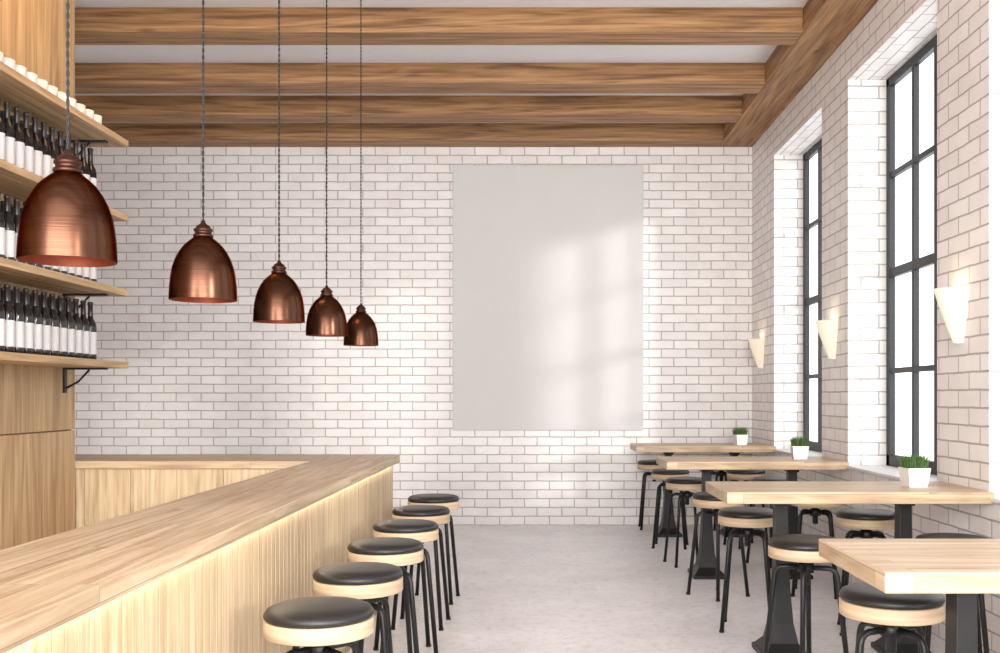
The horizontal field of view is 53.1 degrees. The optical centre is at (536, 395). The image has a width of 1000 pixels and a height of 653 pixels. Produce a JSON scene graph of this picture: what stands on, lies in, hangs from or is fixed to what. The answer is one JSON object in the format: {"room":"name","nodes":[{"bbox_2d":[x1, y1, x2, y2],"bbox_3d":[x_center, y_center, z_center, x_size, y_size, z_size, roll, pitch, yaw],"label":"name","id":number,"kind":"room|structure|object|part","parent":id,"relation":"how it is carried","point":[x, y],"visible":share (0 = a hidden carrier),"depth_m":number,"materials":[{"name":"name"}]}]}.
{"room":"cafe","nodes":[
{"label":"cafe","id":0,"kind":"room"},
{"bbox_2d":[0,0,74,549],"bbox_3d":[-3.130,-0.743,3.057,0.300,4.285,6.787,0,0,0],"label":"wood paneling","id":1,"kind":"structure","parent":0,"point":[37,419],"depth_m":5.95,"materials":[{"name":"brown wood"}]},
{"bbox_2d":[0,61,127,154],"bbox_3d":[-2.811,-1.550,3.485,0.338,0.200,5.970,0,0,0],"label":"shelf","id":2,"kind":"object","parent":1,"relation":"attached to","point":[17,89],"visible":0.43,"depth_m":5.67,"materials":[{"name":"brown wood"}]},
{"bbox_2d":[0,51,101,123],"bbox_3d":[-2.815,-1.694,4.763,0.230,0.085,2.975,0,0,0],"label":"cups","id":3,"kind":"object","parent":2,"relation":"on","point":[9,62],"visible":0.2,"depth_m":5.52,"materials":[{"name":"white ceramic"}]},
{"bbox_2d":[0,257,127,307],"bbox_3d":[-2.811,-0.585,3.485,0.338,0.200,5.970,0,0,0],"label":"shelf","id":4,"kind":"object","parent":1,"relation":"attached to","point":[12,271],"visible":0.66,"depth_m":5.69,"materials":[{"name":"brown wood"}]},
{"bbox_2d":[0,192,96,281],"bbox_3d":[-2.815,-0.866,4.758,0.183,0.360,2.914,0,0,0],"label":"wine bottles","id":5,"kind":"object","parent":4,"relation":"on","point":[10,214],"visible":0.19,"depth_m":5.27,"materials":[{"name":"black glass"}]},
{"bbox_2d":[0,351,127,392],"bbox_3d":[-2.811,-0.120,3.485,0.338,0.200,5.970,0,0,0],"label":"shelf","id":6,"kind":"object","parent":1,"relation":"attached to","point":[67,363],"visible":1,"depth_m":5.71,"materials":[{"name":"brown wood"}]},
{"bbox_2d":[0,283,96,358],"bbox_3d":[-2.815,-0.401,4.758,0.183,0.360,2.914,0,0,0],"label":"wine bottles","id":7,"kind":"object","parent":6,"relation":"on","point":[30,323],"visible":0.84,"depth_m":5.58,"materials":[{"name":"black glass"}]},
{"bbox_2d":[0,159,127,221],"bbox_3d":[-2.811,-1.070,3.485,0.338,0.200,5.970,0,0,0],"label":"shelf","id":8,"kind":"object","parent":1,"relation":"attached to","point":[15,181],"visible":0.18,"depth_m":5.31,"materials":[{"name":"brown wood"}]},
{"bbox_2d":[0,97,96,186],"bbox_3d":[-2.815,-1.351,4.758,0.183,0.360,2.914,0,0,0],"label":"wine bottles","id":9,"kind":"object","parent":8,"relation":"on","point":[22,145],"visible":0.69,"depth_m":5.47,"materials":[{"name":"black glass"}]},
{"bbox_2d":[71,147,751,524],"bbox_3d":[-1.563,-0.743,10.950,8.473,4.285,0.200,0,0,0],"label":"wall","id":10,"kind":"structure","parent":0,"point":[199,378],"depth_m":10.85,"materials":[{"name":"white brick"}]},
{"bbox_2d":[453,165,642,429],"bbox_3d":[0.119,-1.062,10.832,2.061,2.865,0.034,0,0,0],"label":"poster","id":11,"kind":"object","parent":10,"relation":"attached to","point":[548,259],"visible":1,"depth_m":10.81,"materials":[{"name":"white paper"}]},
{"bbox_2d":[75,0,807,95],"bbox_3d":[-1.400,-2.935,4.075,8.800,0.100,14.150,0,0,0],"label":"ceiling","id":12,"kind":"structure","parent":0,"point":[83,53],"depth_m":8.30,"materials":[{"name":"paint"}]},
{"bbox_2d":[16,0,117,266],"bbox_3d":[-1.220,-1.618,2.600,0.239,2.536,0.239,0,0,-14],"label":"pendant lamp","id":13,"kind":"object","parent":12,"relation":"hanging from","point":[65,220],"visible":1,"depth_m":2.53,"materials":[{"name":"orange metal"}]},
{"bbox_3d":[-1.220,-0.466,2.600,0.239,0.231,0.239,0,0,0],"label":"lamp shade","id":14,"kind":"part","parent":13,"relation":"part of","materials":[{"name":"orange metal"}]},
{"bbox_3d":[-1.220,-1.760,2.600,0.100,2.251,0.100,0,0,0],"label":"twisted cord","id":15,"kind":"part","parent":13,"relation":"part of","materials":[{"name":"black fabric"}]},
{"bbox_2d":[168,0,236,302],"bbox_3d":[-1.220,-1.618,3.655,0.239,2.536,0.239,0,0,-14],"label":"pendant lamp","id":16,"kind":"object","parent":12,"relation":"hanging from","point":[202,271],"visible":1,"depth_m":3.58,"materials":[{"name":"orange metal"}]},
{"bbox_3d":[-1.220,-0.466,3.655,0.239,0.231,0.239,0,0,0],"label":"lamp shade","id":17,"kind":"part","parent":16,"relation":"part of","materials":[{"name":"orange metal"}]},
{"bbox_3d":[-1.220,-1.760,3.655,0.100,2.251,0.100,0,0,0],"label":"twisted cord","id":18,"kind":"part","parent":16,"relation":"part of","materials":[{"name":"black fabric"}]},
{"bbox_2d":[253,0,304,323],"bbox_3d":[-1.220,-1.618,4.730,0.239,2.536,0.239,0,0,-14],"label":"pendant lamp","id":19,"kind":"object","parent":12,"relation":"hanging from","point":[278,299],"visible":1,"depth_m":4.66,"materials":[{"name":"orange metal"}]},
{"bbox_3d":[-1.220,-1.760,4.730,0.100,2.251,0.100,0,0,0],"label":"twisted cord","id":20,"kind":"part","parent":19,"relation":"part of","materials":[{"name":"black fabric"}]},
{"bbox_3d":[-1.220,-0.466,4.730,0.239,0.231,0.239,0,0,0],"label":"lamp shade","id":21,"kind":"part","parent":19,"relation":"part of","materials":[{"name":"orange metal"}]},
{"bbox_2d":[306,0,347,336],"bbox_3d":[-1.220,-1.618,5.800,0.239,2.536,0.239,0,0,42],"label":"pendant lamp","id":22,"kind":"object","parent":12,"relation":"hanging from","point":[326,317],"visible":1,"depth_m":5.73,"materials":[{"name":"orange metal"}]},
{"bbox_3d":[-1.220,-1.760,5.800,0.100,2.251,0.100,0,0,0],"label":"twisted cord","id":23,"kind":"part","parent":22,"relation":"part of","materials":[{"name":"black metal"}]},
{"bbox_3d":[-1.220,-0.466,5.800,0.239,0.231,0.239,0,0,0],"label":"lamp shade","id":24,"kind":"part","parent":22,"relation":"part of","materials":[{"name":"orange metal"}]},
{"bbox_2d":[343,0,377,345],"bbox_3d":[-1.220,-1.618,6.930,0.239,2.536,0.239,0,0,42],"label":"pendant lamp","id":25,"kind":"object","parent":12,"relation":"hanging from","point":[361,328],"visible":0.98,"depth_m":6.87,"materials":[{"name":"orange metal"}]},
{"bbox_3d":[-1.220,-0.466,6.930,0.239,0.231,0.239,0,0,0],"label":"lamp shade","id":26,"kind":"part","parent":25,"relation":"part of","materials":[{"name":"orange metal"}]},
{"bbox_3d":[-1.220,-1.760,6.930,0.100,2.251,0.100,0,0,0],"label":"twisted cord","id":27,"kind":"part","parent":25,"relation":"part of","materials":[{"name":"black fabric"}]},
{"bbox_2d":[75,96,742,122],"bbox_3d":[-1.812,-2.792,9.740,7.575,0.185,0.280,0,0,0],"label":"ceiling beam","id":28,"kind":"structure","parent":12,"relation":"attached to","point":[112,109],"depth_m":9.60,"materials":[{"name":"brown wood"}]},
{"bbox_2d":[102,123,723,146],"bbox_3d":[-1.812,-2.792,10.710,7.575,0.185,0.280,0,0,0],"label":"ceiling beam","id":29,"kind":"structure","parent":12,"relation":"attached to","point":[137,134],"depth_m":10.57,"materials":[{"name":"brown wood"}]},
{"bbox_2d":[75,63,764,93],"bbox_3d":[-1.812,-2.792,8.795,7.575,0.185,0.280,0,0,0],"label":"ceiling beam","id":30,"kind":"structure","parent":12,"relation":"attached to","point":[90,78],"depth_m":8.66,"materials":[{"name":"brown wood"}]},
{"bbox_2d":[75,8,802,44],"bbox_3d":[-1.812,-2.792,7.560,7.575,0.185,0.280,0,0,0],"label":"ceiling beam","id":31,"kind":"structure","parent":12,"relation":"attached to","point":[93,26],"depth_m":7.42,"materials":[{"name":"brown wood"}]},
{"bbox_2d":[348,525,944,652],"bbox_3d":[-1.400,1.450,4.075,8.800,0.100,14.150,0,0,0],"label":"floor","id":32,"kind":"structure","parent":0,"point":[523,588],"depth_m":6.95,"materials":[{"name":"concrete"}]},
{"bbox_2d":[0,455,399,652],"bbox_3d":[-2.237,0.910,3.260,2.525,0.980,7.720,0,0,0],"label":"bar counter","id":33,"kind":"object","parent":32,"relation":"on","point":[163,553],"depth_m":3.40,"materials":[{"name":"brown wood"}]},
{"bbox_2d":[75,455,329,468],"bbox_3d":[-2.483,0.446,6.790,2.034,0.052,0.660,0,0,0],"label":"countertop","id":34,"kind":"structure","parent":33,"relation":"on","point":[81,461],"depth_m":6.46,"materials":[{"name":"brown wood"}]},
{"bbox_2d":[263,596,373,652],"bbox_3d":[-0.710,1.039,3.260,0.354,0.722,0.354,0,0,7],"label":"bar stool","id":35,"kind":"object","parent":32,"relation":"on","point":[322,624],"visible":1,"depth_m":3.15,"materials":[{"name":"black leather"}]},
{"bbox_2d":[312,562,402,652],"bbox_3d":[-0.710,1.039,3.970,0.354,0.722,0.354,0,0,2],"label":"bar stool","id":36,"kind":"object","parent":32,"relation":"on","point":[370,582],"visible":0.85,"depth_m":3.86,"materials":[{"name":"black leather"}]},
{"bbox_2d":[347,537,423,652],"bbox_3d":[-0.710,1.039,4.690,0.354,0.722,0.354,0,0,-8],"label":"bar stool","id":37,"kind":"object","parent":32,"relation":"on","point":[401,552],"visible":0.71,"depth_m":4.60,"materials":[{"name":"black leather"}]},
{"bbox_2d":[373,519,438,652],"bbox_3d":[-0.710,1.039,5.410,0.354,0.722,0.354,0,0,-8],"label":"bar stool","id":38,"kind":"object","parent":32,"relation":"on","point":[423,530],"visible":0.58,"depth_m":5.32,"materials":[{"name":"black metal"}]},
{"bbox_2d":[391,505,450,630],"bbox_3d":[-0.710,1.039,6.130,0.354,0.722,0.354,0,0,10],"label":"bar stool","id":39,"kind":"object","parent":32,"relation":"on","point":[439,514],"visible":0.6,"depth_m":6.01,"materials":[{"name":"black metal"}]},
{"bbox_2d":[408,493,459,604],"bbox_3d":[-0.710,1.039,6.870,0.354,0.722,0.354,0,0,11],"label":"bar stool","id":40,"kind":"object","parent":32,"relation":"on","point":[451,501],"visible":0.46,"depth_m":6.76,"materials":[{"name":"black metal"}]},
{"bbox_2d":[637,460,663,529],"bbox_3d":[1.240,1.039,10.580,0.354,0.722,0.354,0,0,9],"label":"bar stool","id":41,"kind":"object","parent":32,"relation":"on","point":[642,464],"visible":0.56,"depth_m":10.46,"materials":[{"name":"black metal"}]},
{"bbox_2d":[651,468,689,549],"bbox_3d":[1.240,1.039,9.300,0.354,0.722,0.354,0,0,19],"label":"bar stool","id":42,"kind":"object","parent":32,"relation":"on","point":[663,474],"visible":0.7,"depth_m":9.19,"materials":[{"name":"black metal"}]},
{"bbox_2d":[663,477,700,567],"bbox_3d":[1.250,1.039,8.330,0.354,0.722,0.354,0,0,-4],"label":"bar stool","id":43,"kind":"object","parent":32,"relation":"on","point":[686,484],"visible":0.76,"depth_m":8.22,"materials":[{"name":"black metal"}]},
{"bbox_2d":[630,443,775,536],"bbox_3d":[1.649,0.945,10.070,1.362,0.910,0.660,0,0,0],"label":"dining table","id":44,"kind":"object","parent":32,"relation":"on","point":[668,449],"visible":0.69,"depth_m":9.90,"materials":[{"name":"brown wood"}]},
{"bbox_2d":[732,427,748,444],"bbox_3d":[2.044,0.399,10.071,0.155,0.182,0.153,0,0,-11],"label":"potted grass","id":45,"kind":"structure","parent":44,"relation":"on","point":[739,436],"depth_m":10.02,"materials":[{"name":"white ceramic"}]},
{"bbox_2d":[686,491,749,601],"bbox_3d":[1.270,1.039,7.020,0.354,0.722,0.354,0,0,-28],"label":"bar stool","id":46,"kind":"object","parent":32,"relation":"on","point":[700,499],"visible":0.64,"depth_m":6.94,"materials":[{"name":"black metal"}]},
{"bbox_2d":[711,470,726,530],"bbox_3d":[1.950,1.039,10.580,0.354,0.722,0.354,0,0,-8],"label":"bar stool","id":47,"kind":"object","parent":32,"relation":"on","point":[720,473],"visible":0.21,"depth_m":10.55,"materials":[{"name":"black metal"}]},
{"bbox_2d":[718,507,772,632],"bbox_3d":[1.270,1.039,6.030,0.354,0.722,0.354,0,0,21],"label":"bar stool","id":48,"kind":"object","parent":32,"relation":"on","point":[745,518],"visible":0.86,"depth_m":5.92,"materials":[{"name":"black metal"}]},
{"bbox_2d":[723,470,768,548],"bbox_3d":[1.950,1.039,9.330,0.354,0.722,0.354,0,0,-10],"label":"bar stool","id":49,"kind":"object","parent":32,"relation":"on","point":[745,475],"visible":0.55,"depth_m":9.20,"materials":[{"name":"black metal"}]},
{"bbox_2d":[656,456,848,578],"bbox_3d":[1.649,0.945,7.790,1.362,0.910,0.660,0,0,0],"label":"dining table","id":50,"kind":"object","parent":32,"relation":"on","point":[704,567],"visible":0.77,"depth_m":7.69,"materials":[{"name":"brown wood"}]},
{"bbox_2d":[790,436,809,458],"bbox_3d":[2.045,0.399,7.791,0.155,0.182,0.153,0,0,6],"label":"potted grass","id":51,"kind":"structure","parent":50,"relation":"on","point":[799,448],"depth_m":7.74,"materials":[{"name":"white ceramic"}]},
{"bbox_2d":[746,477,785,567],"bbox_3d":[1.960,1.039,8.330,0.354,0.722,0.354,0,0,-22],"label":"bar stool","id":52,"kind":"object","parent":32,"relation":"on","point":[754,478],"visible":0.2,"depth_m":8.23,"materials":[{"name":"black metal"}]},
{"bbox_2d":[763,534,848,652],"bbox_3d":[1.290,1.039,4.800,0.354,0.722,0.354,0,0,-18],"label":"bar stool","id":53,"kind":"object","parent":32,"relation":"on","point":[803,549],"visible":0.87,"depth_m":4.74,"materials":[{"name":"black metal"}]},
{"bbox_2d":[791,504,840,598],"bbox_3d":[1.970,1.039,7.080,0.354,0.722,0.354,0,0,25],"label":"bar stool","id":54,"kind":"object","parent":32,"relation":"on","point":[814,511],"visible":0.52,"depth_m":6.99,"materials":[{"name":"black metal"}]},
{"bbox_2d":[705,481,993,652],"bbox_3d":[1.649,0.945,5.420,1.362,0.910,0.660,0,0,0],"label":"dining table","id":55,"kind":"object","parent":32,"relation":"on","point":[781,494],"visible":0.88,"depth_m":5.33,"materials":[{"name":"brown wood"}]},
{"bbox_2d":[897,453,931,486],"bbox_3d":[2.045,0.399,5.421,0.155,0.182,0.153,0,0,-6],"label":"potted grass","id":56,"kind":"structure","parent":55,"relation":"on","point":[913,472],"depth_m":5.37,"materials":[{"name":"white ceramic"}]},
{"bbox_2d":[835,508,894,635],"bbox_3d":[1.960,1.039,5.950,0.354,0.722,0.354,0,0,21],"label":"bar stool","id":57,"kind":"object","parent":32,"relation":"on","point":[868,520],"visible":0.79,"depth_m":5.85,"materials":[{"name":"black leather"}]},
{"bbox_2d":[839,582,944,652],"bbox_3d":[1.250,1.039,3.530,0.354,0.722,0.354,0,0,25],"label":"bar stool","id":58,"kind":"object","parent":32,"relation":"on","point":[891,616],"visible":0.89,"depth_m":3.42,"materials":[{"name":"black leather"}]},
{"bbox_2d":[819,539,999,652],"bbox_3d":[1.649,0.945,3.110,1.362,0.910,0.660,0,0,0],"label":"dining table","id":59,"kind":"object","parent":32,"relation":"on","point":[959,569],"visible":1,"depth_m":3.07,"materials":[{"name":"brown wood"}]},
{"bbox_2d":[915,533,988,652],"bbox_3d":[2.020,1.039,4.850,0.354,0.722,0.354,0,0,23],"label":"bar stool","id":60,"kind":"object","parent":32,"relation":"on","point":[981,602],"visible":0.12,"depth_m":4.78,"materials":[{"name":"black metal"}]},
{"bbox_2d":[752,0,999,652],"bbox_3d":[2.503,-0.743,3.925,0.340,4.285,13.850,0,0,0],"label":"wall","id":61,"kind":"structure","parent":0,"point":[843,105],"depth_m":7.50,"materials":[{"name":"white brick"}]},
{"bbox_2d":[748,338,764,367],"bbox_3d":[2.259,-0.440,10.350,0.148,0.300,0.204,0,0,0],"label":"wall sconce","id":62,"kind":"object","parent":61,"relation":"attached to","point":[756,345],"visible":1,"depth_m":10.29,"materials":[{"name":"white glass"}]},
{"bbox_2d":[774,449,821,455],"bbox_3d":[2.463,0.529,9.015,0.310,0.022,1.646,0,0,0],"label":"windowsill","id":63,"kind":"structure","parent":61,"relation":"attached to","point":[784,451],"depth_m":9.29,"materials":[{"name":"white paint"}]},
{"bbox_2d":[719,0,877,146],"bbox_3d":[2.154,-2.792,3.925,0.358,0.185,13.850,0,0,0],"label":"beam","id":64,"kind":"structure","parent":61,"relation":"attached to","point":[826,23],"depth_m":8.17,"materials":[{"name":"brown wood"}]},
{"bbox_2d":[803,139,821,451],"bbox_3d":[2.636,-0.925,9.015,0.057,2.890,1.650,0,0,0],"label":"frame","id":65,"kind":"object","parent":61,"relation":"attached to","point":[817,148],"visible":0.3,"depth_m":9.77,"materials":[{"name":"metal"}]},
{"bbox_2d":[815,320,837,358],"bbox_3d":[2.259,-0.440,7.850,0.148,0.300,0.204,0,0,0],"label":"wall sconce","id":66,"kind":"object","parent":61,"relation":"attached to","point":[827,329],"visible":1,"depth_m":7.79,"materials":[{"name":"white glass"}]},
{"bbox_2d":[846,465,936,480],"bbox_3d":[2.463,0.529,6.665,0.310,0.022,1.666,0,0,0],"label":"windowsill","id":67,"kind":"structure","parent":61,"relation":"attached to","point":[891,472],"depth_m":6.95,"materials":[{"name":"white paint"}]},
{"bbox_2d":[886,35,936,474],"bbox_3d":[2.636,-0.925,6.665,0.057,2.890,1.670,0,0,0],"label":"frame","id":68,"kind":"object","parent":61,"relation":"attached to","point":[912,65],"visible":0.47,"depth_m":6.98,"materials":[{"name":"metal"}]},
{"bbox_2d":[933,287,968,343],"bbox_3d":[2.259,-0.440,5.500,0.148,0.300,0.204,0,0,0],"label":"wall sconce","id":69,"kind":"object","parent":61,"relation":"attached to","point":[952,302],"visible":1,"depth_m":5.45,"materials":[{"name":"white glass"}]},
{"bbox_2d":[990,497,999,503],"bbox_3d":[2.463,0.529,4.325,0.310,0.022,1.666,0,0,0],"label":"trim","id":70,"kind":"structure","parent":61,"relation":"attached to","point":[995,499],"depth_m":5.05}
]}

